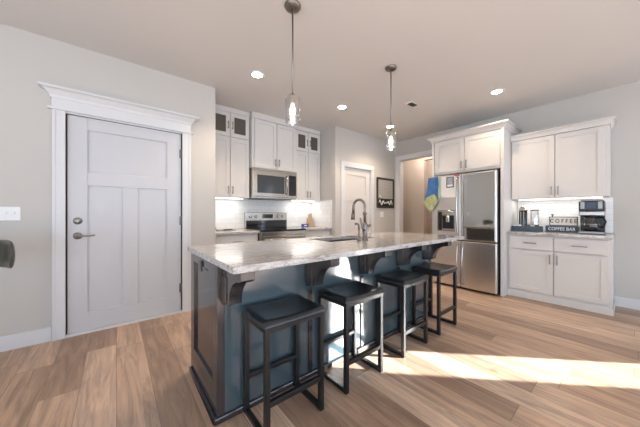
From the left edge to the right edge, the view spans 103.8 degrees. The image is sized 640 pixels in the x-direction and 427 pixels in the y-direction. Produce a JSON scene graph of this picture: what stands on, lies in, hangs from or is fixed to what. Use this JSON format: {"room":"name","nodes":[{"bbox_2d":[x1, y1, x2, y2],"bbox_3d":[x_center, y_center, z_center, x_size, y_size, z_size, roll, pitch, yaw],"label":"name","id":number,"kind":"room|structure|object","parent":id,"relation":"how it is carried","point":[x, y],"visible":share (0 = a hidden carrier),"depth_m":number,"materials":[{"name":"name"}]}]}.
{"room":"kitchen","nodes":[
{"label":"kitchen","id":0,"kind":"room"},
{"bbox_2d":[0,23,214,336],"bbox_3d":[-3.345,-0.215,2.028,4.555,2.690,0.877,0,0,-39],"label":"wall","id":1,"kind":"structure","parent":0,"point":[27,58],"depth_m":2.20,"materials":[{"name":"grey paint"}]},
{"bbox_2d":[0,207,20,220],"bbox_3d":[-2.587,-0.002,2.065,0.162,0.115,0.017,0,0,-39],"label":"light switch","id":2,"kind":"object","parent":1,"relation":"attached to","point":[6,213],"visible":1,"depth_m":2.08,"materials":[{"name":"white plastic"}]},
{"bbox_2d":[0,327,51,351],"bbox_3d":[-3.064,1.067,1.681,4.555,0.125,0.013,0,0,-39],"label":"baseboard","id":3,"kind":"structure","parent":1,"relation":"attached to","point":[29,338],"depth_m":2.13,"materials":[{"name":"white paint"}]},
{"bbox_2d":[37,81,198,134],"bbox_3d":[-1.923,-1.027,2.553,1.264,0.188,0.095,0,0,-39],"label":"trim","id":4,"kind":"structure","parent":1,"relation":"attached to","point":[66,99],"depth_m":2.48,"materials":[{"name":"white paint"}]},
{"bbox_2d":[52,109,190,340],"bbox_3d":[-1.990,0.097,2.641,1.122,2.067,0.176,0,0,-39],"label":"trim","id":5,"kind":"structure","parent":1,"relation":"attached to","point":[58,116],"depth_m":2.27,"materials":[{"name":"white paint"}]},
{"bbox_2d":[65,310,181,337],"bbox_3d":[-1.994,1.120,2.640,0.970,0.020,0.152,0,0,-39],"label":"trim","id":6,"kind":"structure","parent":1,"relation":"attached to","point":[178,311],"depth_m":2.54,"materials":[{"name":"white paint"}]},
{"bbox_2d":[66,113,181,334],"bbox_3d":[-1.957,0.092,2.595,0.949,2.038,0.105,0,0,-39],"label":"door","id":7,"kind":"structure","parent":1,"relation":"in","point":[124,181],"depth_m":2.56,"materials":[{"name":"grey paint"}]},
{"bbox_2d":[215,104,249,198],"bbox_3d":[-1.412,-0.898,3.770,0.632,1.316,0.340,0,0,-39],"label":"upper cabinet","id":8,"kind":"object","parent":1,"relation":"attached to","point":[231,124],"visible":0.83,"depth_m":3.69,"materials":[{"name":"white paint"}]},
{"bbox_2d":[0,0,639,142],"bbox_3d":[1.035,-1.620,1.740,11.400,0.120,9.000,0,0,-39],"label":"ceiling","id":9,"kind":"structure","parent":0,"point":[449,56],"depth_m":2.37,"materials":[{"name":"white paint"}]},
{"bbox_2d":[250,71,264,78],"bbox_3d":[-0.704,-1.556,2.815,0.164,0.006,0.164,0,0,-39],"label":"recessed light","id":10,"kind":"object","parent":9,"relation":"in","point":[255,74],"visible":1,"depth_m":2.81,"materials":[{"name":"white plastic"}]},
{"bbox_2d":[284,0,300,124],"bbox_3d":[-0.205,-1.122,1.883,0.124,0.874,0.124,0,0,-39],"label":"pendant light","id":11,"kind":"object","parent":9,"relation":"hanging from","point":[292,7],"visible":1,"depth_m":1.87,"materials":[{"name":"clear glass"}]},
{"bbox_2d":[287,93,297,104],"bbox_3d":[-0.205,-0.864,1.883,0.088,0.076,0.088,0,0,-39],"label":"socket","id":12,"kind":"object","parent":11,"relation":"attached to","point":[292,98],"depth_m":1.86,"materials":[{"name":"grey metal"}]},
{"bbox_2d":[336,105,346,109],"bbox_3d":[0.321,-1.556,3.671,0.164,0.006,0.164,0,0,-39],"label":"recessed light","id":13,"kind":"object","parent":9,"relation":"in","point":[340,107],"visible":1,"depth_m":3.68,"materials":[{"name":"white plastic"}]},
{"bbox_2d":[385,64,396,150],"bbox_3d":[0.757,-1.122,2.679,0.124,0.874,0.124,0,0,-39],"label":"pendant light","id":14,"kind":"object","parent":9,"relation":"hanging from","point":[390,68],"visible":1,"depth_m":2.67,"materials":[{"name":"silver metal"}]},
{"bbox_2d":[387,129,394,136],"bbox_3d":[0.757,-0.864,2.679,0.088,0.076,0.088,0,0,-39],"label":"socket","id":15,"kind":"object","parent":14,"relation":"attached to","point":[390,132],"depth_m":2.66,"materials":[{"name":"grey metal"}]},
{"bbox_2d":[404,101,419,107],"bbox_3d":[1.313,-1.554,3.574,0.220,0.011,0.120,0,0,-39],"label":"ceiling vent","id":16,"kind":"object","parent":9,"relation":"in","point":[412,104],"visible":1,"depth_m":3.56,"materials":[{"name":"white plastic"}]},
{"bbox_2d":[489,89,504,94],"bbox_3d":[2.255,-1.556,3.205,0.164,0.006,0.164,0,0,-39],"label":"recessed light","id":17,"kind":"object","parent":9,"relation":"in","point":[496,91],"visible":1,"depth_m":3.20,"materials":[{"name":"white plastic"}]},
{"bbox_2d":[0,259,639,426],"bbox_3d":[1.035,1.190,1.740,11.400,0.120,9.000,0,0,-39],"label":"floor","id":18,"kind":"structure","parent":0,"point":[508,360],"depth_m":1.75,"materials":[{"name":"brown wood"}]},
{"bbox_2d":[0,240,14,268],"bbox_3d":[-2.257,0.654,1.447,0.580,0.951,0.611,0,0,0],"label":"dining chair","id":19,"kind":"object","parent":18,"relation":"on","point":[7,249],"visible":1,"depth_m":1.66,"materials":[{"name":"grey leather"}]},
{"bbox_2d":[215,233,257,243],"bbox_3d":[-1.313,0.704,3.653,0.640,0.853,0.624,0,0,-39],"label":"base cabinet","id":20,"kind":"object","parent":18,"relation":"on","point":[231,238],"visible":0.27,"depth_m":3.43,"materials":[{"name":"white paint"}]},
{"bbox_2d":[215,229,259,234],"bbox_3d":[-1.316,0.259,3.659,0.649,0.032,0.633,0,0,-39],"label":"countertop","id":21,"kind":"structure","parent":20,"relation":"on","point":[233,231],"depth_m":3.45,"materials":[{"name":"stone"}]},
{"bbox_2d":[244,212,305,240],"bbox_3d":[-0.726,0.552,4.082,0.794,1.155,0.708,0,0,-39],"label":"range","id":22,"kind":"object","parent":18,"relation":"on","point":[271,225],"visible":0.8,"depth_m":4.08,"materials":[{"name":"silver metal"}]},
{"bbox_2d":[245,227,305,231],"bbox_3d":[-0.725,0.251,4.081,0.794,0.026,0.605,0,0,-39],"label":"cooktop","id":23,"kind":"object","parent":22,"relation":"in","point":[262,229],"depth_m":4.03,"materials":[{"name":"black glass"}]},
{"bbox_2d":[242,294,325,426],"bbox_3d":[-0.204,0.828,1.438,0.393,0.604,0.289,0,0,-39],"label":"bar stool","id":24,"kind":"object","parent":18,"relation":"on","point":[274,316],"visible":1,"depth_m":1.41,"materials":[{"name":"black wood"}]},
{"bbox_2d":[305,229,329,237],"bbox_3d":[-0.206,0.704,4.550,0.585,0.853,0.624,0,0,-39],"label":"base cabinet","id":25,"kind":"object","parent":18,"relation":"on","point":[309,233],"visible":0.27,"depth_m":4.32,"materials":[{"name":"white paint"}]},
{"bbox_2d":[294,226,331,229],"bbox_3d":[-0.217,0.259,4.550,0.580,0.032,0.633,0,0,-39],"label":"countertop","id":26,"kind":"structure","parent":25,"relation":"on","point":[311,227],"depth_m":4.46,"materials":[{"name":"stone"}]},
{"bbox_2d":[306,213,312,226],"bbox_3d":[-0.201,0.113,4.831,0.090,0.259,0.100,0,0,-39],"label":"cutting board","id":27,"kind":"object","parent":26,"relation":"on","point":[309,219],"visible":0.98,"depth_m":4.80,"materials":[{"name":"brown wood"}]},
{"bbox_2d":[189,241,451,425],"bbox_3d":[0.237,0.701,2.207,2.351,0.865,0.862,0,0,-39],"label":"base cabinet","id":28,"kind":"object","parent":18,"relation":"on","point":[219,297],"visible":0.72,"depth_m":1.64,"materials":[{"name":"paint"}]},
{"bbox_2d":[200,260,202,271],"bbox_3d":[-0.749,0.328,1.581,0.008,0.065,0.044,0,0,-39],"label":"power outlet","id":29,"kind":"object","parent":28,"relation":"attached to","point":[201,262],"visible":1,"depth_m":1.57,"materials":[{"name":"black plastic"}]},
{"bbox_2d":[187,231,463,273],"bbox_3d":[0.282,0.253,2.252,2.470,0.032,0.927,0,0,-39],"label":"countertop","id":30,"kind":"structure","parent":28,"relation":"on","point":[241,257],"depth_m":1.70,"materials":[{"name":"stone"}]},
{"bbox_2d":[327,238,356,241],"bbox_3d":[0.230,0.370,2.432,0.640,0.200,0.340,0,0,-39],"label":"sink","id":31,"kind":"object","parent":30,"relation":"in","point":[352,238],"visible":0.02,"depth_m":2.64,"materials":[{"name":"grey metal"}]},
{"bbox_2d":[355,223,360,240],"bbox_3d":[0.335,0.157,2.215,0.036,0.158,0.055,0,0,-39],"label":"soap dispenser","id":32,"kind":"object","parent":30,"relation":"on","point":[358,239],"visible":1,"depth_m":2.20,"materials":[{"name":"silver metal"}]},
{"bbox_2d":[351,198,367,239],"bbox_3d":[0.348,0.047,2.294,0.115,0.378,0.181,0,0,-39],"label":"faucet","id":33,"kind":"object","parent":30,"relation":"on","point":[364,225],"visible":1,"depth_m":2.25,"materials":[{"name":"silver metal"}]},
{"bbox_2d":[318,280,384,394],"bbox_3d":[0.224,0.828,1.784,0.393,0.604,0.289,0,0,-39],"label":"bar stool","id":34,"kind":"object","parent":18,"relation":"on","point":[351,294],"visible":1,"depth_m":1.73,"materials":[{"name":"grey wood"}]},
{"bbox_2d":[375,269,428,357],"bbox_3d":[0.715,0.828,2.183,0.393,0.604,0.289,0,0,-39],"label":"bar stool","id":35,"kind":"object","parent":18,"relation":"on","point":[402,279],"visible":0.98,"depth_m":2.15,"materials":[{"name":"grey wood"}]},
{"bbox_2d":[412,262,457,334],"bbox_3d":[1.168,0.828,2.550,0.393,0.604,0.289,0,0,-39],"label":"bar stool","id":36,"kind":"object","parent":18,"relation":"on","point":[432,269],"visible":0.98,"depth_m":2.53,"materials":[{"name":"grey"}]},
{"bbox_2d":[432,170,499,294],"bbox_3d":[2.362,0.263,3.954,0.791,1.735,0.900,0,0,-39],"label":"refrigerator","id":37,"kind":"object","parent":18,"relation":"on","point":[473,214],"visible":0.78,"depth_m":3.63,"materials":[{"name":"grey metal"}]},
{"bbox_2d":[423,194,437,210],"bbox_3d":[1.794,-0.180,4.086,0.012,0.277,0.257,0,0,-39],"label":"dish towel","id":38,"kind":"object","parent":37,"relation":"hanging from","point":[430,202],"visible":1,"depth_m":4.08,"materials":[{"name":"green fabric"}]},
{"bbox_2d":[425,177,438,197],"bbox_3d":[1.817,-0.405,4.079,0.012,0.369,0.219,0,0,-39],"label":"dish towel","id":39,"kind":"object","parent":37,"relation":"hanging from","point":[432,188],"visible":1,"depth_m":4.07,"materials":[{"name":"blue fabric"}]},
{"bbox_2d":[438,177,440,198],"bbox_3d":[1.900,-0.406,3.998,0.012,0.348,0.050,0,0,-39],"label":"dish towel","id":40,"kind":"object","parent":37,"relation":"hanging from","point":[439,178],"visible":1,"depth_m":3.99,"materials":[{"name":"green fabric"}]},
{"bbox_2d":[441,176,455,197],"bbox_3d":[1.990,-0.420,3.894,0.002,0.330,0.215,0,0,-39],"label":"paper sheet","id":41,"kind":"object","parent":37,"relation":"attached to","point":[445,192],"visible":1,"depth_m":3.92,"materials":[{"name":"white paper"}]},
{"bbox_2d":[446,176,453,187],"bbox_3d":[2.003,-0.487,3.869,0.006,0.165,0.110,0,0,-39],"label":"photo card","id":42,"kind":"object","parent":41,"relation":"attached to","point":[449,180],"visible":1,"depth_m":3.87,"materials":[{"name":"grey paper"}]},
{"bbox_2d":[447,177,452,184],"bbox_3d":[2.002,-0.490,3.869,0.002,0.140,0.080,0,0,-39],"label":"picture","id":43,"kind":"object","parent":42,"relation":"attached to","point":[449,179],"depth_m":3.87},
{"bbox_2d":[426,119,522,296],"bbox_3d":[2.421,-0.065,3.998,0.720,2.390,1.129,0,0,-39],"label":"refrigerator surround","id":44,"kind":"object","parent":18,"relation":"on","point":[486,147],"visible":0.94,"depth_m":3.61,"materials":[{"name":"white paint"}]},
{"bbox_2d":[507,234,614,315],"bbox_3d":[3.110,0.705,3.286,0.545,0.850,0.968,0,0,-39],"label":"base cabinet","id":45,"kind":"object","parent":18,"relation":"on","point":[572,272],"visible":0.98,"depth_m":3.07,"materials":[{"name":"white paint"}]},
{"bbox_2d":[507,231,614,238],"bbox_3d":[3.107,0.262,3.284,0.533,0.033,0.964,0,0,-39],"label":"countertop","id":46,"kind":"structure","parent":45,"relation":"on","point":[561,234],"depth_m":3.08,"materials":[{"name":"stone"}]},
{"bbox_2d":[512,225,542,231],"bbox_3d":[2.924,0.208,3.543,0.179,0.072,0.313,0,0,-39],"label":"tray","id":47,"kind":"object","parent":46,"relation":"on","point":[514,228],"visible":0.91,"depth_m":3.46,"materials":[{"name":"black wood"}]},
{"bbox_2d":[519,206,527,224],"bbox_3d":[2.916,0.056,3.605,0.104,0.350,0.104,0,0,-39],"label":"canister","id":48,"kind":"object","parent":47,"relation":"in","point":[523,210],"visible":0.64,"depth_m":3.57,"materials":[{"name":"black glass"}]},
{"bbox_2d":[530,210,538,225],"bbox_3d":[2.998,0.086,3.504,0.096,0.289,0.096,0,0,-39],"label":"glass jar","id":49,"kind":"object","parent":47,"relation":"on","point":[533,223],"visible":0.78,"depth_m":3.49,"materials":[{"name":"grey"}]},
{"bbox_2d":[545,225,579,232],"bbox_3d":[3.212,0.202,3.333,0.093,0.085,0.320,0,0,-39],"label":"sign","id":50,"kind":"object","parent":46,"relation":"on","point":[548,228],"visible":0.99,"depth_m":3.30,"materials":[{"name":"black wood"}]},
{"bbox_2d":[549,214,577,225],"bbox_3d":[3.205,0.081,3.309,0.036,0.152,0.270,0,0,-39],"label":"coffee sign","id":51,"kind":"object","parent":50,"relation":"on","point":[555,221],"visible":1,"depth_m":3.30,"materials":[{"name":"grey wood"}]},
{"bbox_2d":[578,199,606,234],"bbox_3d":[3.335,0.036,3.068,0.234,0.415,0.232,0,0,-39],"label":"coffee maker","id":52,"kind":"object","parent":46,"relation":"on","point":[592,213],"visible":1,"depth_m":3.02,"materials":[{"name":"black plastic"}]},
{"bbox_2d":[317,125,393,235],"bbox_3d":[0.688,-0.215,5.314,1.760,2.690,0.850,0,0,-39],"label":"wall","id":53,"kind":"structure","parent":0,"point":[337,143],"depth_m":4.72,"materials":[{"name":"grey paint"}]},
{"bbox_2d":[286,125,319,200],"bbox_3d":[-0.306,-0.898,4.666,0.584,1.316,0.340,0,0,-39],"label":"upper cabinet","id":54,"kind":"object","parent":53,"relation":"attached to","point":[307,140],"visible":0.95,"depth_m":4.55,"materials":[{"name":"white paint"}]},
{"bbox_2d":[310,200,331,226],"bbox_3d":[0.012,-0.003,4.739,0.011,0.485,0.629,0,0,-39],"label":"backsplash","id":55,"kind":"structure","parent":53,"relation":"attached to","point":[321,211],"depth_m":4.69,"materials":[{"name":"tile"}]},
{"bbox_2d":[341,160,373,234],"bbox_3d":[0.693,0.088,4.842,0.926,2.090,0.148,0,0,-39],"label":"trim","id":56,"kind":"structure","parent":53,"relation":"attached to","point":[344,164],"depth_m":4.80,"materials":[{"name":"white paint"}]},
{"bbox_2d":[345,167,370,234],"bbox_3d":[0.720,0.134,4.809,0.736,1.980,0.114,0,0,-39],"label":"door","id":57,"kind":"structure","parent":53,"relation":"in","point":[356,181],"depth_m":4.82,"materials":[{"name":"white paint"}]},
{"bbox_2d":[376,177,393,207],"bbox_3d":[1.393,-0.438,5.322,0.593,0.635,0.023,0,0,-39],"label":"framed board","id":58,"kind":"object","parent":53,"relation":"attached to","point":[384,186],"visible":1,"depth_m":5.30,"materials":[{"name":"grey wood"}]},
{"bbox_2d":[403,157,431,233],"bbox_3d":[2.602,-0.215,5.970,0.120,2.690,4.000,0,0,-39],"label":"wall","id":59,"kind":"structure","parent":0,"point":[414,171],"depth_m":6.18,"materials":[{"name":"beige paint"}]},
{"bbox_2d":[427,160,431,233],"bbox_3d":[3.441,-0.215,6.650,0.120,2.690,4.000,0,0,-39],"label":"wall","id":60,"kind":"structure","parent":0,"point":[429,162],"depth_m":7.02,"materials":[{"name":"beige paint"}]},
{"bbox_2d":[394,81,639,299],"bbox_3d":[3.308,-0.215,3.582,0.130,2.690,8.600,0,0,-39],"label":"wall","id":61,"kind":"structure","parent":0,"point":[622,102],"depth_m":3.06,"materials":[{"name":"grey paint"}]},
{"bbox_2d":[395,150,431,231],"bbox_3d":[2.063,-0.059,5.103,0.148,2.377,1.132,0,0,-39],"label":"trim","id":62,"kind":"structure","parent":61,"relation":"attached to","point":[423,154],"depth_m":5.46,"materials":[{"name":"white paint"}]},
{"bbox_2d":[510,116,615,199],"bbox_3d":[3.165,-0.655,3.324,0.393,0.900,0.973,0,0,-39],"label":"upper cabinet","id":63,"kind":"object","parent":61,"relation":"attached to","point":[572,160],"visible":1,"depth_m":3.18,"materials":[{"name":"white paint"}]},
{"bbox_2d":[519,197,601,200],"bbox_3d":[3.159,-0.199,3.345,0.050,0.011,0.800,0,0,-39],"label":"light","id":64,"kind":"object","parent":63,"relation":"attached to","point":[583,197],"visible":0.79,"depth_m":3.28,"materials":[{"name":"white"}]},
{"bbox_2d":[518,197,612,232],"bbox_3d":[3.315,0.018,3.462,0.009,0.445,0.945,0,0,-39],"label":"backsplash","id":65,"kind":"structure","parent":61,"relation":"attached to","point":[558,207],"depth_m":3.48,"materials":[{"name":"tile"}]},
{"bbox_2d":[614,296,639,310],"bbox_3d":[4.163,1.067,2.411,0.013,0.125,1.745,0,0,-39],"label":"baseboard","id":66,"kind":"structure","parent":61,"relation":"attached to","point":[624,302],"depth_m":3.00,"materials":[{"name":"white paint"}]},
{"bbox_3d":[-1.020,-0.215,4.399,2.045,2.690,0.120,0,0,-39],"label":"wall","id":67,"kind":"structure","parent":0,"visible":0},
{"bbox_2d":[215,198,309,229],"bbox_3d":[-0.979,-0.003,4.348,2.041,0.485,0.009,0,0,-39],"label":"backsplash","id":68,"kind":"structure","parent":67,"relation":"attached to","point":[229,213],"depth_m":4.18,"materials":[{"name":"tile"}]},
{"bbox_2d":[249,111,296,171],"bbox_3d":[-0.825,-1.133,4.194,0.800,0.846,0.420,0,0,-39],"label":"upper cabinet","id":69,"kind":"object","parent":67,"relation":"attached to","point":[272,141],"visible":0.95,"depth_m":4.02,"materials":[{"name":"white paint"}]},
{"bbox_2d":[247,167,296,200],"bbox_3d":[-0.815,-0.472,4.182,0.794,0.472,0.445,0,0,-39],"label":"microwave","id":70,"kind":"object","parent":69,"relation":"attached to","point":[264,184],"visible":0.95,"depth_m":4.00,"materials":[{"name":"silver metal"}]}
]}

